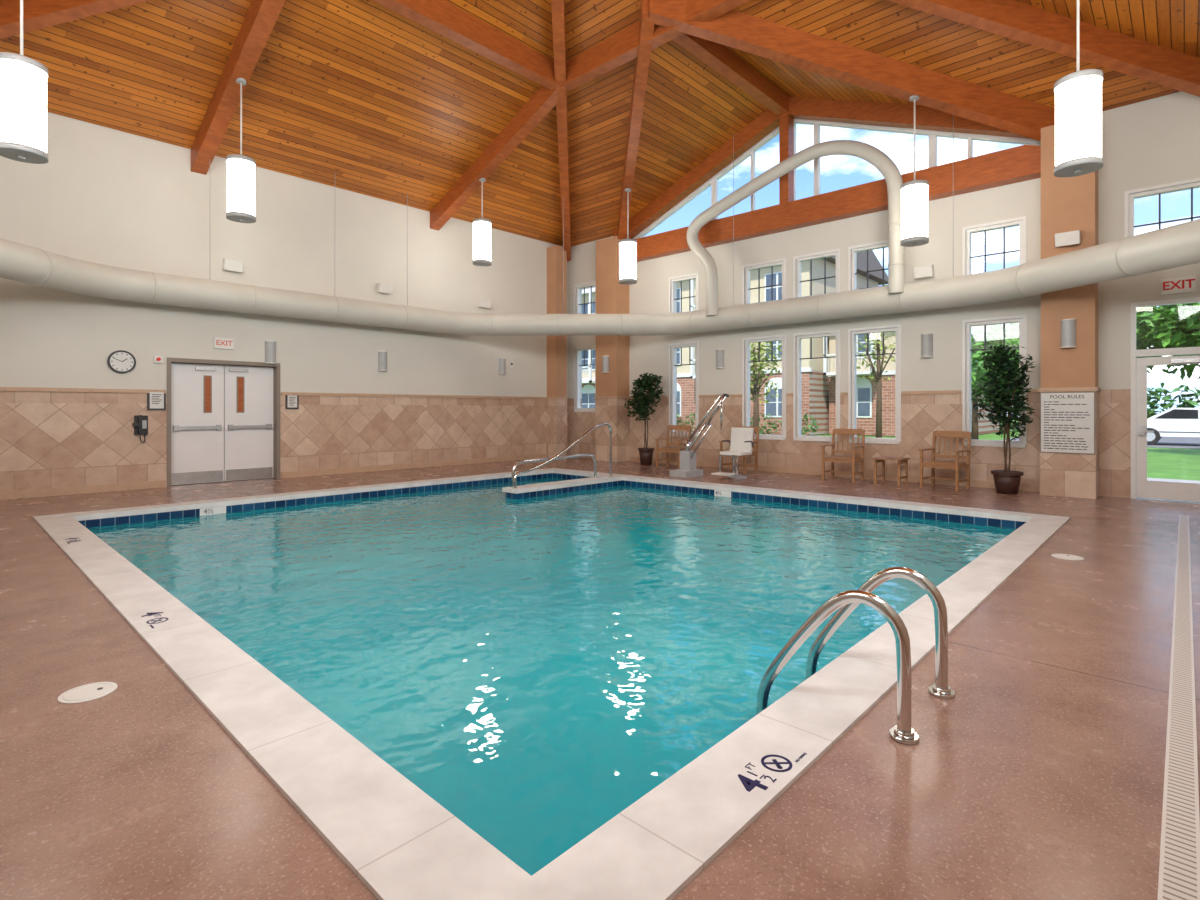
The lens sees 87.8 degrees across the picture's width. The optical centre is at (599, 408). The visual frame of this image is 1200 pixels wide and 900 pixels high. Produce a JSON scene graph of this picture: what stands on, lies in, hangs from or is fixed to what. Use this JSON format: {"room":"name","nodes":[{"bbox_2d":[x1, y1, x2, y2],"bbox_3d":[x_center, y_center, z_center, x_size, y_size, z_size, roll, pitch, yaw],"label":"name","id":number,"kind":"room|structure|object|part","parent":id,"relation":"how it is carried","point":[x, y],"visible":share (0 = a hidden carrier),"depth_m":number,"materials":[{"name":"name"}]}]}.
{"room":"indoor swimming pool","nodes":[
{"label":"indoor swimming pool","id":0,"kind":"room"},
{"bbox_2d":[0,112,562,491],"bbox_3d":[-5.759,-1.650,12.938,0.400,6.000,13.700,0,0,43],"label":"wall","id":1,"kind":"structure","parent":0,"point":[103,195],"depth_m":11.79,"materials":[{"name":"paint"}]},
{"bbox_2d":[107,350,135,372],"bbox_3d":[-7.906,-0.780,10.317,0.052,0.380,0.380,0,0,43],"label":"wall clock","id":2,"kind":"object","parent":1,"relation":"attached to","point":[120,361],"visible":1,"depth_m":10.30,"materials":[{"name":"black plastic"}]},
{"bbox_2d":[133,415,147,442],"bbox_3d":[-7.714,0.335,10.473,0.120,0.470,0.210,0,0,43],"label":"wall telephone","id":3,"kind":"object","parent":1,"relation":"attached to","point":[140,424],"visible":1,"depth_m":10.44,"materials":[{"name":"black plastic"}]},
{"bbox_2d":[147,390,165,409],"bbox_3d":[-7.584,-0.150,10.673,0.036,0.340,0.260,0,0,43],"label":"framed notice","id":4,"kind":"object","parent":1,"relation":"attached to","point":[155,400],"visible":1,"depth_m":10.66,"materials":[{"name":"black"}]},
{"bbox_2d":[154,356,162,362],"bbox_3d":[-7.554,-0.850,10.672,0.080,0.120,0.120,0,0,43],"label":"fire alarm strobe","id":5,"kind":"object","parent":1,"relation":"attached to","point":[157,359],"visible":1,"depth_m":10.66,"materials":[{"name":"white plastic"}]},
{"bbox_2d":[167,358,279,486],"bbox_3d":[-6.942,0.230,11.545,0.260,2.240,1.850,0,0,43],"label":"door","id":6,"kind":"structure","parent":1,"relation":"in","point":[223,420],"depth_m":11.53,"materials":[{"name":"paint"}]},
{"bbox_2d":[213,337,233,349],"bbox_3d":[-6.880,-1.200,11.411,0.054,0.200,0.320,0,0,43],"label":"exit sign","id":7,"kind":"object","parent":1,"relation":"attached to","point":[218,343],"visible":1,"depth_m":11.39,"materials":[{"name":"white plastic"}]},
{"bbox_2d":[222,258,242,271],"bbox_3d":[-6.748,-2.640,11.466,0.170,0.220,0.300,0,0,43],"label":"wall speaker","id":8,"kind":"object","parent":1,"relation":"attached to","point":[228,264],"visible":1,"depth_m":11.41,"materials":[{"name":"white plastic"}]},
{"bbox_2d":[264,341,275,363],"bbox_3d":[-6.309,-1.090,11.972,0.119,0.430,0.205,0,0,43],"label":"wall sconce","id":9,"kind":"object","parent":1,"relation":"attached to","point":[270,346],"visible":1,"depth_m":11.93,"materials":[{"name":"white plastic"}]},
{"bbox_2d":[0,454,545,499],"bbox_3d":[-5.813,1.290,12.577,0.035,0.120,12.600,0,0,43],"label":"baseboard","id":10,"kind":"structure","parent":1,"relation":"attached to","point":[5,495],"depth_m":12.29,"materials":[{"name":"beige tile"}]},
{"bbox_2d":[0,387,545,398],"bbox_3d":[-5.811,-0.300,12.575,0.040,0.060,12.600,0,0,43],"label":"trim","id":11,"kind":"structure","parent":1,"relation":"attached to","point":[1,388],"depth_m":12.36,"materials":[{"name":"beige tile"}]},
{"bbox_2d":[285,394,298,408],"bbox_3d":[-6.065,-0.150,12.293,0.036,0.300,0.240,0,0,43],"label":"framed notice","id":12,"kind":"object","parent":1,"relation":"attached to","point":[291,401],"visible":1,"depth_m":12.27,"materials":[{"name":"black"}]},
{"bbox_2d":[378,351,386,370],"bbox_3d":[-4.736,-1.050,13.650,0.119,0.430,0.205,0,0,43],"label":"wall sconce","id":13,"kind":"object","parent":1,"relation":"attached to","point":[382,355],"visible":1,"depth_m":13.60,"materials":[{"name":"white plastic"}]},
{"bbox_2d":[377,283,393,293],"bbox_3d":[-4.697,-2.640,13.655,0.170,0.220,0.300,0,0,43],"label":"wall speaker","id":14,"kind":"object","parent":1,"relation":"attached to","point":[383,288],"visible":1,"depth_m":13.59,"materials":[{"name":"white plastic"}]},
{"bbox_2d":[478,298,490,307],"bbox_3d":[-2.884,-2.640,15.588,0.170,0.220,0.300,0,0,43],"label":"wall speaker","id":15,"kind":"object","parent":1,"relation":"attached to","point":[485,303],"visible":1,"depth_m":15.51,"materials":[{"name":"white plastic"}]},
{"bbox_2d":[498,358,505,374],"bbox_3d":[-2.493,-1.100,16.043,0.119,0.430,0.205,0,0,43],"label":"wall sconce","id":16,"kind":"object","parent":1,"relation":"attached to","point":[502,361],"visible":1,"depth_m":15.99,"materials":[{"name":"white plastic"}]},
{"bbox_2d":[0,457,1199,899],"bbox_3d":[-0.696,1.475,8.396,14.100,0.250,13.900,0,0,43],"label":"floor","id":17,"kind":"structure","parent":0,"point":[1042,776],"depth_m":2.39,"materials":[{"name":"concrete"}]},
{"bbox_2d":[58,682,117,703],"bbox_3d":[-2.430,1.345,2.964,0.220,0.008,0.220,0,0,43],"label":"lid","id":18,"kind":"object","parent":17,"relation":"on","point":[93,691],"visible":1,"depth_m":2.96,"materials":[{"name":"white plastic"}]},
{"bbox_2d":[78,473,1025,528],"bbox_3d":[-0.619,2.100,7.718,8.940,1.399,8.285,0,0,43],"label":"swimming pool","id":19,"kind":"object","parent":17,"relation":"in","point":[806,502],"visible":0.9,"depth_m":9.75,"materials":[{"name":"tile"}]},
{"bbox_2d":[87,478,1015,875],"bbox_3d":[-0.619,1.500,7.718,8.740,0.001,8.085,0,0,43],"label":"pool water","id":20,"kind":"object","parent":19,"relation":"in","point":[537,667],"visible":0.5,"depth_m":4.62,"materials":[{"name":"teal liquid"}]},
{"bbox_2d":[33,468,1069,899],"bbox_3d":[-0.619,1.366,7.718,9.400,0.068,8.745,0,0,43],"label":"pool coping","id":21,"kind":"object","parent":19,"relation":"on","point":[400,842],"visible":0.9,"depth_m":2.45,"materials":[{"name":"stone"}]},
{"bbox_2d":[141,612,167,627],"bbox_3d":[-2.812,1.331,3.957,0.367,0.002,0.123,0,0,43],"label":"depth marking","id":22,"kind":"object","parent":21,"relation":"on","point":[151,613],"visible":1,"depth_m":3.96,"materials":[{"name":"blue paint"}]},
{"bbox_2d":[510,422,612,488],"bbox_3d":[-0.654,0.795,11.380,0.210,1.074,2.480,0,0,43],"label":"stair handrail","id":23,"kind":"object","parent":21,"relation":"on","point":[556,457],"visible":1,"depth_m":11.43,"materials":[{"name":"silver metal"}]},
{"bbox_2d":[738,752,806,791],"bbox_3d":[0.628,1.331,2.321,0.132,0.002,0.367,0,0,43],"label":"depth marking","id":24,"kind":"object","parent":21,"relation":"on","point":[749,784],"visible":1,"depth_m":2.30,"materials":[{"name":"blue paint"}]},
{"bbox_2d":[546,245,567,457],"bbox_3d":[-1.207,-1.550,17.223,0.460,5.800,0.420,0,0,43],"label":"column","id":25,"kind":"structure","parent":17,"relation":"on","point":[556,397],"depth_m":17.09,"materials":[{"name":"paint"}]},
{"bbox_2d":[594,236,629,461],"bbox_3d":[0.323,-1.525,16.282,0.800,5.750,0.540,0,0,43],"label":"column","id":26,"kind":"structure","parent":17,"relation":"on","point":[612,297],"depth_m":16.06,"materials":[{"name":"paint"}]},
{"bbox_2d":[602,356,608,372],"bbox_3d":[0.118,-1.150,16.064,0.205,0.430,0.119,0,0,43],"label":"wall sconce","id":27,"kind":"object","parent":26,"relation":"attached to","point":[605,359],"visible":1,"depth_m":16.02,"materials":[{"name":"white plastic"}]},
{"bbox_2d":[624,372,663,465],"bbox_3d":[1.067,0.234,15.006,0.906,2.233,0.909,0,0,-24],"label":"potted plant","id":28,"kind":"object","parent":17,"relation":"on","point":[643,401],"visible":1,"depth_m":14.87,"materials":[{"name":"green plant"}]},
{"bbox_2d":[655,425,690,468],"bbox_3d":[1.703,0.865,14.469,0.620,0.969,0.642,0,0,35],"label":"wooden armchair","id":29,"kind":"object","parent":17,"relation":"on","point":[667,449],"visible":0.78,"depth_m":14.57,"materials":[{"name":"brown wood"}]},
{"bbox_2d":[670,394,753,478],"bbox_3d":[2.222,0.526,12.383,1.403,1.648,0.908,0,0,43],"label":"lift","id":30,"kind":"object","parent":17,"relation":"on","point":[741,443],"visible":1,"depth_m":12.30,"materials":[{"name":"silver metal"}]},
{"bbox_3d":[2.552,0.859,12.095,0.526,0.982,0.878,0,0,43],"label":"lift seat","id":31,"kind":"part","parent":30,"relation":"part of","materials":[{"name":"white plastic"}]},
{"bbox_2d":[719,426,759,473],"bbox_3d":[2.980,0.865,13.341,0.620,0.969,0.642,0,0,43],"label":"wooden armchair","id":32,"kind":"object","parent":17,"relation":"on","point":[756,429],"visible":0.34,"depth_m":13.31,"materials":[{"name":"brown wood"}]},
{"bbox_2d":[821,428,864,482],"bbox_3d":[4.606,0.865,11.816,0.620,0.969,0.642,0,0,40],"label":"wooden armchair","id":33,"kind":"object","parent":17,"relation":"on","point":[845,459],"visible":1,"depth_m":11.83,"materials":[{"name":"brown wood"}]},
{"bbox_2d":[756,567,954,744],"bbox_3d":[1.197,1.614,2.976,0.755,1.673,0.650,0,0,43],"label":"pool ladder","id":34,"kind":"object","parent":17,"relation":"on","point":[903,732],"visible":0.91,"depth_m":2.91,"materials":[{"name":"silver metal"}]},
{"bbox_2d":[872,456,909,485],"bbox_3d":[5.228,1.113,11.204,0.497,0.475,0.500,0,0,43],"label":"side table","id":35,"kind":"object","parent":17,"relation":"on","point":[901,460],"visible":1,"depth_m":11.18,"materials":[{"name":"brown wood"}]},
{"bbox_2d":[918,431,971,490],"bbox_3d":[5.878,0.865,10.624,0.642,0.969,0.620,0,0,-41],"label":"wooden armchair","id":36,"kind":"object","parent":17,"relation":"on","point":[932,464],"visible":1,"depth_m":10.63,"materials":[{"name":"brown wood"}]},
{"bbox_2d":[971,343,1035,494],"bbox_3d":[6.457,0.150,9.970,0.943,2.399,0.729,0,0,-21],"label":"ficus tree","id":37,"kind":"object","parent":17,"relation":"on","point":[1006,481],"visible":1,"depth_m":9.91,"materials":[{"name":"green plant"}]},
{"bbox_2d":[1051,554,1083,560],"bbox_3d":[4.253,1.345,5.677,0.240,0.008,0.240,0,0,43],"label":"lid","id":38,"kind":"object","parent":17,"relation":"on","point":[1060,556],"visible":1,"depth_m":5.65,"materials":[{"name":"white plastic"}]},
{"bbox_2d":[1038,125,1100,498],"bbox_3d":[7.316,-1.525,9.727,0.730,5.750,0.540,0,0,43],"label":"column","id":39,"kind":"structure","parent":17,"relation":"on","point":[1068,204],"depth_m":9.55,"materials":[{"name":"paint"}]},
{"bbox_2d":[1040,392,1094,454],"bbox_3d":[7.135,0.210,9.534,0.680,0.940,0.027,0,0,43],"label":"sign","id":40,"kind":"object","parent":39,"relation":"attached to","point":[1067,419],"visible":1,"depth_m":9.52,"materials":[{"name":"white"}]},
{"bbox_2d":[1055,230,1080,246],"bbox_3d":[7.105,-2.590,9.480,0.300,0.220,0.170,0,0,43],"label":"wall speaker","id":41,"kind":"object","parent":39,"relation":"attached to","point":[1072,237],"visible":1,"depth_m":9.43,"materials":[{"name":"white plastic"}]},
{"bbox_2d":[1060,319,1076,347],"bbox_3d":[7.122,-1.150,9.498,0.205,0.430,0.119,0,0,43],"label":"wall sconce","id":42,"kind":"object","parent":39,"relation":"attached to","point":[1068,326],"visible":1,"depth_m":9.46,"materials":[{"name":"white plastic"}]},
{"bbox_2d":[1157,514,1199,899],"bbox_3d":[4.216,1.346,4.512,0.090,0.006,9.350,0,0,43],"label":"drain","id":43,"kind":"object","parent":17,"relation":"on","point":[1179,864],"visible":1,"depth_m":2.37,"materials":[{"name":"white plastic"}]},
{"bbox_2d":[0,0,1199,246],"bbox_3d":[-0.544,-5.995,8.376,13.495,2.801,13.722,0,0,43],"label":"ceiling","id":44,"kind":"structure","parent":0,"point":[358,96],"depth_m":10.60,"materials":[{"name":"brown wood"}]},
{"bbox_2d":[191,0,557,230],"bbox_3d":[-2.059,-5.295,6.759,13.450,2.170,9.245,0,0,43],"label":"beams","id":45,"kind":"structure","parent":44,"relation":"attached to","point":[260,19],"depth_m":10.71,"materials":[{"name":"brown wood"}]},
{"bbox_2d":[0,0,47,163],"bbox_3d":[-5.809,-3.725,6.268,0.404,2.430,0.404,0,0,43],"label":"pendant lamp","id":46,"kind":"object","parent":45,"relation":"hanging from","point":[23,79],"visible":1,"depth_m":6.16,"materials":[{"name":"white"}]},
{"bbox_2d":[226,78,255,222],"bbox_3d":[-5.566,-4.019,9.679,0.404,2.218,0.404,0,0,43],"label":"pendant lamp","id":47,"kind":"object","parent":45,"relation":"hanging from","point":[240,168],"visible":1,"depth_m":9.54,"materials":[{"name":"white"}]},
{"bbox_2d":[473,178,491,265],"bbox_3d":[-2.539,-4.035,13.448,0.404,1.890,0.404,0,0,43],"label":"pendant lamp","id":48,"kind":"object","parent":45,"relation":"hanging from","point":[481,226],"visible":1,"depth_m":13.29,"materials":[{"name":"white"}]},
{"bbox_2d":[373,0,750,92],"bbox_3d":[-0.622,-6.170,8.293,5.040,0.420,5.040,0,0,43],"label":"beams","id":49,"kind":"structure","parent":45,"relation":"attached to","point":[442,17],"depth_m":10.34,"materials":[{"name":"brown wood"}]},
{"bbox_2d":[407,115,953,313],"bbox_3d":[-0.351,-4.166,12.798,12.895,3.872,3.983,0,0,1],"label":"cables","id":50,"kind":"object","parent":45,"relation":"hanging from","point":[953,115],"visible":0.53,"depth_m":13.64,"materials":[{"name":"grey metal"}]},
{"bbox_2d":[0,219,1199,335],"bbox_3d":[-0.530,-2.000,8.193,13.441,0.520,13.190,0,0,43],"label":"ventilation duct","id":51,"kind":"object","parent":50,"relation":"hanging from","point":[1178,245],"visible":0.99,"depth_m":10.80,"materials":[{"name":"paint"}]},
{"bbox_2d":[686,140,904,315],"bbox_3d":[3.686,-3.593,12.610,4.646,3.087,0.276,0,0,43],"label":"duct","id":52,"kind":"object","parent":51,"relation":"attached to","point":[871,154],"visible":0.94,"depth_m":11.89,"materials":[{"name":"paint"}]},
{"bbox_2d":[1054,0,1102,176],"bbox_3d":[4.905,-3.620,6.402,0.404,2.400,0.404,0,0,43],"label":"pendant lamp","id":53,"kind":"object","parent":45,"relation":"hanging from","point":[1078,94],"visible":1,"depth_m":6.27,"materials":[{"name":"white"}]},
{"bbox_2d":[0,0,1199,261],"bbox_3d":[-0.622,-5.765,8.293,13.591,3.150,13.591,0,0,43],"label":"beams","id":54,"kind":"structure","parent":44,"relation":"attached to","point":[1012,19],"depth_m":8.44,"materials":[{"name":"brown wood"}]},
{"bbox_2d":[613,97,1040,261],"bbox_3d":[3.901,-5.160,13.052,9.500,2.780,0.280,0,0,43],"label":"truss","id":55,"kind":"object","parent":44,"relation":"attached to","point":[1017,164],"visible":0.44,"depth_m":12.38,"materials":[{"name":"brown wood"}]},
{"bbox_2d":[618,0,1054,239],"bbox_3d":[2.391,-5.370,11.431,9.656,2.360,4.920,0,0,43],"label":"beams","id":56,"kind":"structure","parent":44,"relation":"attached to","point":[706,41],"depth_m":9.76,"materials":[{"name":"brown wood"}]},
{"bbox_2d":[619,188,636,284],"bbox_3d":[0.625,-3.865,13.943,0.404,2.150,0.404,0,0,43],"label":"pendant lamp","id":57,"kind":"object","parent":56,"relation":"hanging from","point":[627,247],"visible":1,"depth_m":13.79,"materials":[{"name":"white"}]},
{"bbox_2d":[900,96,928,246],"bbox_3d":[4.960,-3.766,9.838,0.404,2.372,0.404,0,0,43],"label":"pendant lamp","id":58,"kind":"object","parent":56,"relation":"hanging from","point":[914,194],"visible":0.99,"depth_m":9.69,"materials":[{"name":"white"}]},
{"bbox_2d":[567,91,1199,497],"bbox_3d":[4.063,-2.600,13.290,13.950,7.900,0.250,0,0,43],"label":"wall","id":59,"kind":"structure","parent":0,"point":[1155,141],"depth_m":11.29,"materials":[{"name":"paint"}]},
{"bbox_2d":[574,345,595,411],"bbox_3d":[-0.362,-0.835,17.336,0.900,1.830,0.180,0,0,43],"label":"window","id":60,"kind":"structure","parent":59,"relation":"in","point":[577,365],"depth_m":17.55,"materials":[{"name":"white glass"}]},
{"bbox_2d":[574,281,595,313],"bbox_3d":[-0.362,-2.940,17.336,0.900,1.120,0.180,0,0,43],"label":"window","id":61,"kind":"structure","parent":59,"relation":"in","point":[577,287],"depth_m":17.50,"materials":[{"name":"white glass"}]},
{"bbox_2d":[669,341,698,436],"bbox_3d":[2.049,-0.470,15.075,0.870,2.260,0.180,0,0,43],"label":"window","id":62,"kind":"structure","parent":59,"relation":"in","point":[672,347],"depth_m":15.29,"materials":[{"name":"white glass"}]},
{"bbox_2d":[669,273,698,312],"bbox_3d":[2.049,-2.690,15.075,0.870,1.060,0.180,0,0,43],"label":"window","id":63,"kind":"structure","parent":59,"relation":"in","point":[672,283],"depth_m":15.18,"materials":[{"name":"white wood"}]},
{"bbox_2d":[716,349,723,367],"bbox_3d":[2.730,-1.150,14.288,0.205,0.430,0.119,0,0,43],"label":"wall sconce","id":64,"kind":"object","parent":59,"relation":"attached to","point":[719,352],"visible":1,"depth_m":14.23,"materials":[{"name":"white plastic"}]},
{"bbox_2d":[742,334,785,439],"bbox_3d":[3.600,-0.460,13.622,1.040,2.240,0.180,0,0,43],"label":"window","id":65,"kind":"structure","parent":59,"relation":"in","point":[746,342],"depth_m":13.74,"materials":[{"name":"white wood"}]},
{"bbox_2d":[742,258,785,303],"bbox_3d":[3.600,-2.670,13.622,1.040,1.060,0.180,0,0,43],"label":"window","id":66,"kind":"structure","parent":59,"relation":"in","point":[746,289],"depth_m":13.74,"materials":[{"name":"white wood"}]},
{"bbox_2d":[793,330,839,441],"bbox_3d":[4.464,-0.460,12.812,0.990,2.240,0.180,0,0,43],"label":"window","id":67,"kind":"structure","parent":59,"relation":"in","point":[797,337],"depth_m":12.98,"materials":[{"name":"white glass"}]},
{"bbox_2d":[793,248,839,297],"bbox_3d":[4.464,-2.670,12.812,0.990,1.060,0.180,0,0,43],"label":"window","id":68,"kind":"structure","parent":59,"relation":"in","point":[797,281],"depth_m":12.92,"materials":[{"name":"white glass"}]},
{"bbox_2d":[632,389,1037,398],"bbox_3d":[4.015,-0.300,13.151,8.730,0.060,0.040,0,0,43],"label":"trim","id":69,"kind":"structure","parent":59,"relation":"attached to","point":[1031,390],"depth_m":11.44,"materials":[{"name":"beige tile"}]},
{"bbox_2d":[631,457,1039,491],"bbox_3d":[4.009,1.290,13.159,8.750,0.120,0.035,0,0,43],"label":"baseboard","id":70,"kind":"structure","parent":59,"relation":"attached to","point":[891,477],"depth_m":12.28,"materials":[{"name":"beige tile"}]},
{"bbox_2d":[632,118,1040,238],"bbox_3d":[4.072,-5.230,13.234,9.600,1.920,0.120,0,0,43],"label":"window","id":71,"kind":"structure","parent":59,"relation":"in","point":[932,135],"depth_m":12.81,"materials":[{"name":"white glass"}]},
{"bbox_2d":[848,240,887,290],"bbox_3d":[5.300,-2.670,12.028,0.980,1.060,0.180,0,0,43],"label":"window","id":72,"kind":"structure","parent":59,"relation":"in","point":[852,252],"depth_m":12.28,"materials":[{"name":"white wood"}]},
{"bbox_2d":[848,324,900,443],"bbox_3d":[5.300,-0.460,12.028,0.980,2.240,0.180,0,0,43],"label":"window","id":73,"kind":"structure","parent":59,"relation":"in","point":[852,333],"depth_m":12.08,"materials":[{"name":"white wood"}]},
{"bbox_2d":[914,265,933,278],"bbox_3d":[5.871,-2.490,11.308,0.300,0.220,0.170,0,0,43],"label":"wall speaker","id":74,"kind":"object","parent":59,"relation":"attached to","point":[922,271],"visible":1,"depth_m":11.25,"materials":[{"name":"white plastic"}]},
{"bbox_2d":[921,333,932,357],"bbox_3d":[5.911,-1.150,11.306,0.205,0.430,0.119,0,0,43],"label":"wall sconce","id":75,"kind":"object","parent":59,"relation":"attached to","point":[926,338],"visible":1,"depth_m":11.26,"materials":[{"name":"white plastic"}]},
{"bbox_2d":[962,315,1026,447],"bbox_3d":[6.744,-0.460,10.674,0.940,2.200,0.180,0,0,43],"label":"window","id":76,"kind":"structure","parent":59,"relation":"in","point":[1022,319],"depth_m":10.79,"materials":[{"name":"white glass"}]},
{"bbox_2d":[962,216,1026,275],"bbox_3d":[6.744,-2.655,10.674,0.940,1.070,0.180,0,0,43],"label":"window","id":77,"kind":"structure","parent":59,"relation":"in","point":[1022,223],"depth_m":10.68,"materials":[{"name":"white wood"}]},
{"bbox_2d":[1124,178,1199,237],"bbox_3d":[8.408,-2.760,9.115,1.140,1.080,0.180,0,0,43],"label":"window","id":78,"kind":"structure","parent":59,"relation":"in","point":[1129,196],"depth_m":9.27,"materials":[{"name":"white wood"}]},
{"bbox_2d":[1131,297,1199,501],"bbox_3d":[8.422,-0.125,9.116,1.020,2.950,0.200,0,0,43],"label":"door","id":79,"kind":"structure","parent":59,"relation":"in","point":[1141,487],"depth_m":9.33,"materials":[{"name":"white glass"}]},
{"bbox_2d":[1162,276,1195,294],"bbox_3d":[8.377,-1.790,9.038,0.360,0.220,0.054,0,0,43],"label":"exit sign","id":80,"kind":"object","parent":59,"relation":"attached to","point":[1181,284],"visible":1,"depth_m":9.01,"materials":[{"name":"white plastic"}]},
{"label":"outside","id":81,"kind":"structure","parent":0,"visible":0},
{"bbox_2d":[1147,478,1199,482],"bbox_3d":[3.316,1.367,16.697,42.000,0.035,3.700,0,0,43],"label":"footpath","id":82,"kind":"structure","parent":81,"point":[1150,479],"depth_m":11.78,"materials":[{"name":"concrete"}]},
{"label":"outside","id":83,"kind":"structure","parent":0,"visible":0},
{"bbox_2d":[677,420,1199,480],"bbox_3d":[30.752,1.390,62.048,180.000,0.001,107.400,0,0,43],"label":"lawn","id":84,"kind":"structure","parent":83,"point":[1163,463],"depth_m":16.84,"materials":[{"name":"green plant"}]},
{"bbox_2d":[582,250,887,434],"bbox_3d":[2.592,-4.650,46.777,32.800,12.000,12.200,0,0,43],"label":"apartment building","id":85,"kind":"structure","parent":84,"relation":"on","point":[814,386],"depth_m":34.07,"materials":[{"name":"beige"}]},
{"bbox_2d":[750,341,781,433],"bbox_3d":[5.242,-0.807,21.100,1.982,4.323,2.039,0,0,-12],"label":"tree","id":86,"kind":"object","parent":84,"relation":"on","point":[757,379],"visible":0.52,"depth_m":21.05,"materials":[{"name":"green plant"}]},
{"bbox_2d":[857,285,894,437],"bbox_3d":[10.390,-1.610,23.210,2.123,5.926,2.215,0,0,43],"label":"tree","id":87,"kind":"object","parent":84,"relation":"on","point":[878,373],"visible":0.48,"depth_m":23.15,"materials":[{"name":"green plant"}]},
{"bbox_2d":[823,271,1011,435],"bbox_3d":[17.895,-2.950,35.174,7.000,8.600,12.200,0,0,43],"label":"apartment building","id":88,"kind":"structure","parent":84,"relation":"on","point":[866,392],"depth_m":32.27,"materials":[{"name":"beige"}]},
{"bbox_2d":[677,382,1199,435],"bbox_3d":[21.606,0.159,34.478,69.610,3.594,16.823,0,0,23],"label":"shrubs","id":89,"kind":"object","parent":84,"relation":"on","point":[1153,405],"visible":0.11,"depth_m":32.95,"materials":[{"name":"green plant"}]},
{"bbox_2d":[971,324,1018,439],"bbox_3d":[13.669,-0.890,22.842,4.289,4.487,4.214,0,0,43],"label":"tree","id":90,"kind":"object","parent":84,"relation":"on","point":[993,338],"visible":0.09,"depth_m":22.27,"materials":[{"name":"green plant"}]},
{"bbox_2d":[971,336,1018,410],"bbox_3d":[13.169,-0.602,19.306,3.564,3.912,3.525,0,0,43],"label":"tree","id":91,"kind":"object","parent":84,"relation":"on","point":[1014,342],"visible":0.09,"depth_m":19.29,"materials":[{"name":"green plant"}]},
{"bbox_2d":[999,323,1018,411],"bbox_3d":[28.803,-3.296,43.928,9.158,9.295,8.898,0,0,43],"label":"tree","id":92,"kind":"object","parent":84,"relation":"on","point":[1016,325],"visible":0.02,"depth_m":41.20,"materials":[{"name":"green plant"}]},
{"bbox_2d":[1136,305,1186,374],"bbox_3d":[32.105,-3.001,40.219,9.065,8.705,9.170,0,0,43],"label":"tree","id":93,"kind":"object","parent":84,"relation":"on","point":[1150,316],"visible":0.06,"depth_m":36.87,"materials":[{"name":"green plant"}]},
{"bbox_2d":[1136,303,1199,380],"bbox_3d":[36.682,-3.585,37.878,9.103,9.874,8.626,0,0,43],"label":"tree","id":94,"kind":"object","parent":84,"relation":"on","point":[1190,312],"visible":0.5,"depth_m":37.07,"materials":[{"name":"green plant"}]},
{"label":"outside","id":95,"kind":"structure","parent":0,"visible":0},
{"bbox_2d":[1002,437,1199,448],"bbox_3d":[44.319,1.377,7.799,66.000,0.015,12.000,0,0,43],"label":"parking lot","id":96,"kind":"structure","parent":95,"point":[1164,442],"depth_m":25.52,"materials":[{"name":"grey asphalt"}]},
{"bbox_2d":[1147,408,1199,444],"bbox_3d":[22.430,0.660,23.342,4.497,1.420,1.820,0,0,43],"label":"car","id":97,"kind":"object","parent":96,"relation":"on","point":[1172,422],"visible":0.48,"depth_m":23.17,"materials":[{"name":"paint"}]}
]}

